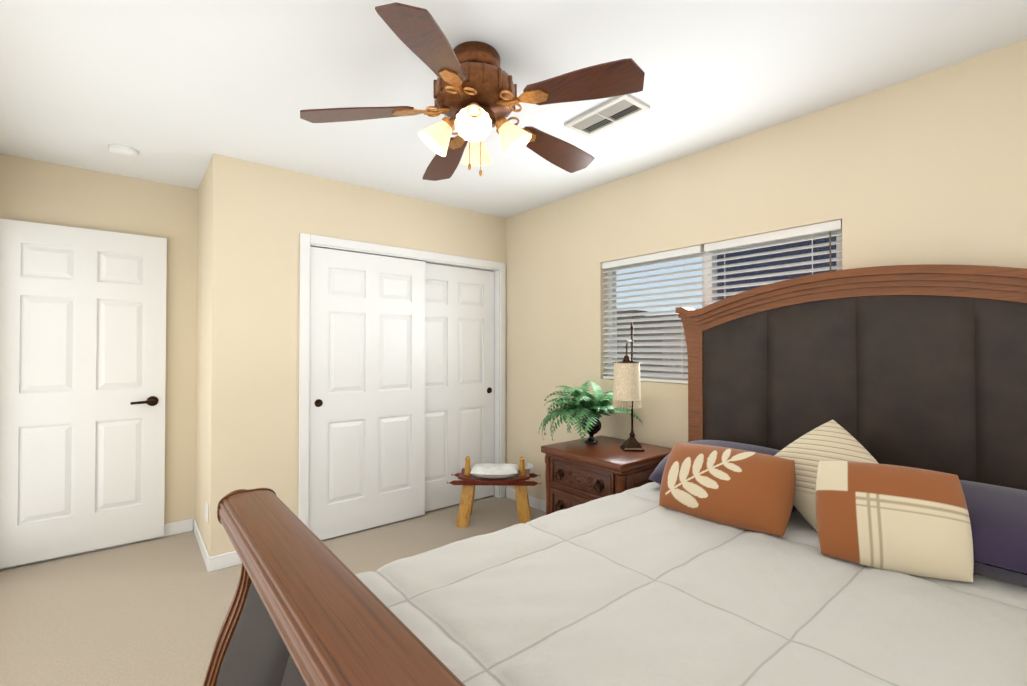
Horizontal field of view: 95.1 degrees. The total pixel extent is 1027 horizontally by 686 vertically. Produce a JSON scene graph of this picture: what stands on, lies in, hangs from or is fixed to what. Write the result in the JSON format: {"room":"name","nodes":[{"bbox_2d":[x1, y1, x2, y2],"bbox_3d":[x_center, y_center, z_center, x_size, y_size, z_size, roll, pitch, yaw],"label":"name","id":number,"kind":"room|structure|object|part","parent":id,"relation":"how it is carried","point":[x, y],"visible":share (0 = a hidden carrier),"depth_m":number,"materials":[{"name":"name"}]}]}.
{"room":"bedroom","nodes":[
{"label":"bedroom","id":0,"kind":"room"},
{"bbox_2d":[0,154,197,523],"bbox_3d":[-2.765,0.110,3.055,1.160,2.440,0.150,1,-1,-39],"label":"wall","id":1,"kind":"structure","parent":0,"point":[36,191],"depth_m":3.25,"materials":[{"name":"paint"}]},
{"bbox_2d":[0,218,166,568],"bbox_3d":[-2.704,0.294,2.970,0.810,2.030,0.035,1,-1,-39],"label":"door leaf","id":2,"kind":"structure","parent":1,"relation":"in","point":[82,363],"depth_m":2.94,"materials":[{"name":"white wood"}]},
{"bbox_2d":[130,396,158,405],"bbox_3d":[-2.447,0.391,3.118,0.148,0.066,0.060,1,-1,-39],"label":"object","id":3,"kind":"structure","parent":2,"relation":"attached to","point":[152,401],"depth_m":3.14,"materials":[{"name":"brown metal"}]},
{"bbox_2d":[0,519,190,569],"bbox_3d":[-2.643,1.287,3.033,0.980,0.085,0.016,1,-1,-39],"label":"baseboard","id":4,"kind":"structure","parent":1,"relation":"attached to","point":[184,526],"depth_m":3.24,"materials":[{"name":"white wood"}]},
{"bbox_2d":[195,153,241,556],"bbox_3d":[-2.005,0.111,3.159,0.150,2.440,0.950,1,-1,-39],"label":"wall","id":5,"kind":"structure","parent":0,"point":[218,372],"depth_m":2.81,"materials":[{"name":"paint"}]},
{"bbox_2d":[191,519,212,571],"bbox_3d":[-2.008,1.287,3.018,0.016,0.085,0.782,1,-1,-39],"label":"baseboard","id":6,"kind":"structure","parent":5,"relation":"attached to","point":[208,560],"depth_m":2.92,"materials":[{"name":"white wood"}]},
{"bbox_2d":[205,501,208,523],"bbox_3d":[-1.840,1.017,2.818,0.010,0.116,0.072,1,-1,-39],"label":"electrical outlet","id":7,"kind":"object","parent":5,"relation":"attached to","point":[206,510],"visible":1,"depth_m":2.80,"materials":[{"name":"white plastic"}]},
{"bbox_2d":[0,496,545,685],"bbox_3d":[-0.309,1.366,1.882,3.500,0.100,5.050,1,-1,-39],"label":"floor","id":8,"kind":"structure","parent":0,"point":[152,612],"depth_m":2.40,"materials":[{"name":"carpet"}]},
{"bbox_2d":[447,456,540,527],"bbox_3d":[-0.140,1.098,3.528,0.692,0.492,0.285,0,-1,2],"label":"stool","id":9,"kind":"object","parent":8,"relation":"on","point":[494,474],"visible":1,"depth_m":3.43,"materials":[{"name":"brown wood"}]},
{"bbox_2d":[470,463,517,477],"bbox_3d":[-0.140,0.960,3.530,0.429,0.079,0.420,1,-1,-39],"label":"cushion","id":10,"kind":"object","parent":9,"relation":"on","point":[481,470],"depth_m":3.44,"materials":[{"name":"white fabric"}]},
{"bbox_2d":[541,435,671,514],"bbox_3d":[0.572,0.977,2.809,0.576,0.700,0.612,1,-1,-39],"label":"nightstand","id":11,"kind":"object","parent":8,"relation":"on","point":[577,472],"visible":0.48,"depth_m":2.66,"materials":[{"name":"brown wood"}]},
{"bbox_2d":[538,381,642,443],"bbox_3d":[0.444,0.439,3.042,0.638,0.379,0.576,1,-1,-39],"label":"plant","id":12,"kind":"object","parent":11,"relation":"on","point":[585,406],"visible":0.94,"depth_m":2.91,"materials":[{"name":"green plant"}]},
{"bbox_2d":[612,322,644,450],"bbox_3d":[0.675,0.250,2.734,0.248,0.750,0.190,1,-1,-39],"label":"lamp","id":13,"kind":"object","parent":11,"relation":"on","point":[626,382],"visible":1,"depth_m":2.65,"materials":[{"name":"beige fabric"}]},
{"bbox_3d":[0.650,0.240,2.696,0.160,0.261,0.162,1,-1,-39],"label":"lamp shade","id":14,"kind":"part","parent":13,"relation":"part of","materials":[{"name":"fabric"}]},
{"bbox_2d":[203,264,1026,685],"bbox_3d":[0.628,0.490,1.335,2.409,1.638,1.758,1,-1,-39],"label":"bed","id":15,"kind":"object","parent":8,"relation":"on","point":[833,492],"visible":1,"depth_m":1.44,"materials":[{"name":"white fabric"}]},
{"bbox_3d":[-0.254,0.841,0.610,0.131,0.540,1.470,1,-1,-39],"label":"footboard leather","id":16,"kind":"part","parent":15,"relation":"part of","materials":[{"name":"black leather"}]},
{"bbox_3d":[-0.210,0.851,0.646,0.226,0.900,1.758,1,-1,-39],"label":"footboard","id":17,"kind":"part","parent":15,"relation":"part of","materials":[{"name":"brown wood"}]},
{"bbox_2d":[355,482,1026,685],"bbox_3d":[0.683,0.872,1.375,2.056,0.361,1.678,1,-1,-39],"label":"comforter","id":18,"kind":"object","parent":15,"relation":"on","point":[629,587],"depth_m":1.23,"materials":[{"name":"white fabric"}]},
{"bbox_2d":[659,443,795,536],"bbox_3d":[0.846,0.571,1.899,0.510,0.310,0.134,-1,-33,45],"label":"pillow","id":19,"kind":"object","parent":15,"relation":"on","point":[741,491],"depth_m":1.82,"materials":[{"name":"orange fabric"}]},
{"bbox_3d":[1.512,0.499,2.056,0.128,1.638,1.698,1,-1,-39],"label":"headboard","id":20,"kind":"part","parent":15,"relation":"part of","materials":[{"name":"brown leather"}]},
{"bbox_3d":[1.487,0.407,2.037,0.022,1.222,1.424,1,-1,-39],"label":"headboard leather","id":21,"kind":"part","parent":15,"relation":"part of","materials":[{"name":"black leather"}]},
{"bbox_2d":[240,160,505,516],"bbox_3d":[-0.904,0.116,3.542,2.040,2.440,0.150,1,-1,-39],"label":"wall","id":22,"kind":"structure","parent":0,"point":[282,209],"depth_m":3.00,"materials":[{"name":"paint"}]},
{"bbox_2d":[213,551,241,570],"bbox_3d":[-1.573,1.285,2.880,0.465,0.085,0.016,1,-1,-39],"label":"baseboard","id":23,"kind":"structure","parent":22,"relation":"attached to","point":[221,561],"depth_m":2.77,"materials":[{"name":"white wood"}]},
{"bbox_2d":[309,247,424,539],"bbox_3d":[-1.024,0.342,3.382,0.850,1.955,0.035,1,-1,-39],"label":"closet doors","id":24,"kind":"structure","parent":22,"relation":"in","point":[367,388],"depth_m":3.34,"materials":[{"name":"white wood"}]},
{"bbox_2d":[315,387,491,406],"bbox_3d":[-0.754,0.406,3.608,1.498,0.052,0.053,1,-1,-39],"label":"pulls","id":25,"kind":"object","parent":24,"relation":"attached to","point":[318,402],"visible":1,"depth_m":3.14,"materials":[{"name":"brown metal"}]},
{"bbox_2d":[298,233,504,527],"bbox_3d":[-0.776,0.314,3.632,1.695,2.045,0.164,1,-1,-39],"label":"trim","id":26,"kind":"structure","parent":22,"relation":"attached to","point":[308,242],"depth_m":3.33,"materials":[{"name":"white wood"}]},
{"bbox_2d":[425,263,493,511],"bbox_3d":[-0.508,0.348,3.866,0.850,1.955,0.035,1,-1,-39],"label":"closet doors","id":27,"kind":"structure","parent":22,"relation":"in","point":[459,362],"depth_m":3.88,"materials":[{"name":"white wood"}]},
{"bbox_2d":[0,0,1026,217],"bbox_3d":[-0.309,-1.174,1.912,3.500,0.100,5.050,1,-1,-39],"label":"ceiling","id":28,"kind":"structure","parent":0,"point":[177,92],"depth_m":1.96,"materials":[{"name":"paint"}]},
{"bbox_2d":[108,144,136,157],"bbox_3d":[-2.238,-1.096,2.692,0.128,0.035,0.128,1,-1,-39],"label":"smoke detector","id":29,"kind":"object","parent":28,"relation":"attached to","point":[122,150],"visible":0.98,"depth_m":2.66,"materials":[{"name":"white plastic"}]},
{"bbox_2d":[300,2,644,180],"bbox_3d":[-0.116,-0.885,1.873,1.230,0.477,1.263,1,-1,-39],"label":"fan","id":30,"kind":"object","parent":28,"relation":"hanging from","point":[476,99],"visible":0.98,"depth_m":1.73,"materials":[{"name":"brown wood"}]},
{"bbox_2d":[564,94,649,136],"bbox_3d":[0.452,-1.112,2.307,0.190,0.014,0.380,1,-1,-39],"label":"ceiling vent","id":31,"kind":"object","parent":28,"relation":"in","point":[610,113],"visible":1,"depth_m":2.29,"materials":[{"name":"white metal"}]},
{"bbox_2d":[506,39,1026,500],"bbox_3d":[0.988,0.109,2.957,0.150,2.440,5.050,1,-1,-39],"label":"wall","id":32,"kind":"structure","parent":0,"point":[929,168],"depth_m":2.39,"materials":[{"name":"paint"}]},
{"bbox_2d":[506,487,545,511],"bbox_3d":[1.181,1.282,2.576,0.016,0.085,3.938,1,-1,-39],"label":"baseboard","id":33,"kind":"structure","parent":32,"relation":"attached to","point":[539,504],"depth_m":3.82,"materials":[{"name":"white wood"}]},
{"bbox_2d":[526,463,532,472],"bbox_3d":[0.129,1.049,3.851,0.033,0.116,0.072,1,-1,-39],"label":"electrical outlet","id":34,"kind":"object","parent":32,"relation":"attached to","point":[530,466],"visible":0.65,"depth_m":3.84,"materials":[{"name":"white plastic"}]},
{"bbox_2d":[607,231,841,379],"bbox_3d":[1.143,-0.163,2.802,0.060,0.820,1.450,1,-1,-39],"label":"window","id":35,"kind":"structure","parent":32,"relation":"in","point":[713,264],"depth_m":2.78,"materials":[{"name":"clear glass"}]},
{"bbox_2d":[602,219,841,383],"bbox_3d":[1.093,-0.165,2.762,0.062,0.814,1.434,1,-1,-39],"label":"window blinds","id":36,"kind":"object","parent":35,"relation":"attached to","point":[829,227],"visible":0.54,"depth_m":2.86,"materials":[{"name":"white plastic"}]},
{"label":"outside","id":37,"kind":"structure","parent":0,"visible":0},
{"bbox_3d":[5.062,1.479,5.074,8.840,0.150,17.000,1,-1,-39],"label":"ground","id":38,"kind":"structure","parent":37,"visible":0},
{"bbox_2d":[617,310,687,373],"bbox_3d":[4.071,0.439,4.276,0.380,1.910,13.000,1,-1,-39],"label":"house","id":39,"kind":"structure","parent":38,"relation":"on","point":[656,334],"depth_m":6.66,"materials":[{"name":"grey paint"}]},
{"bbox_2d":[717,236,836,299],"bbox_3d":[5.642,-0.955,6.480,4.200,4.750,5.000,1,-1,-39],"label":"roof","id":40,"kind":"structure","parent":38,"relation":"on","point":[789,261],"depth_m":6.38,"materials":[{"name":"blue"}]}
]}

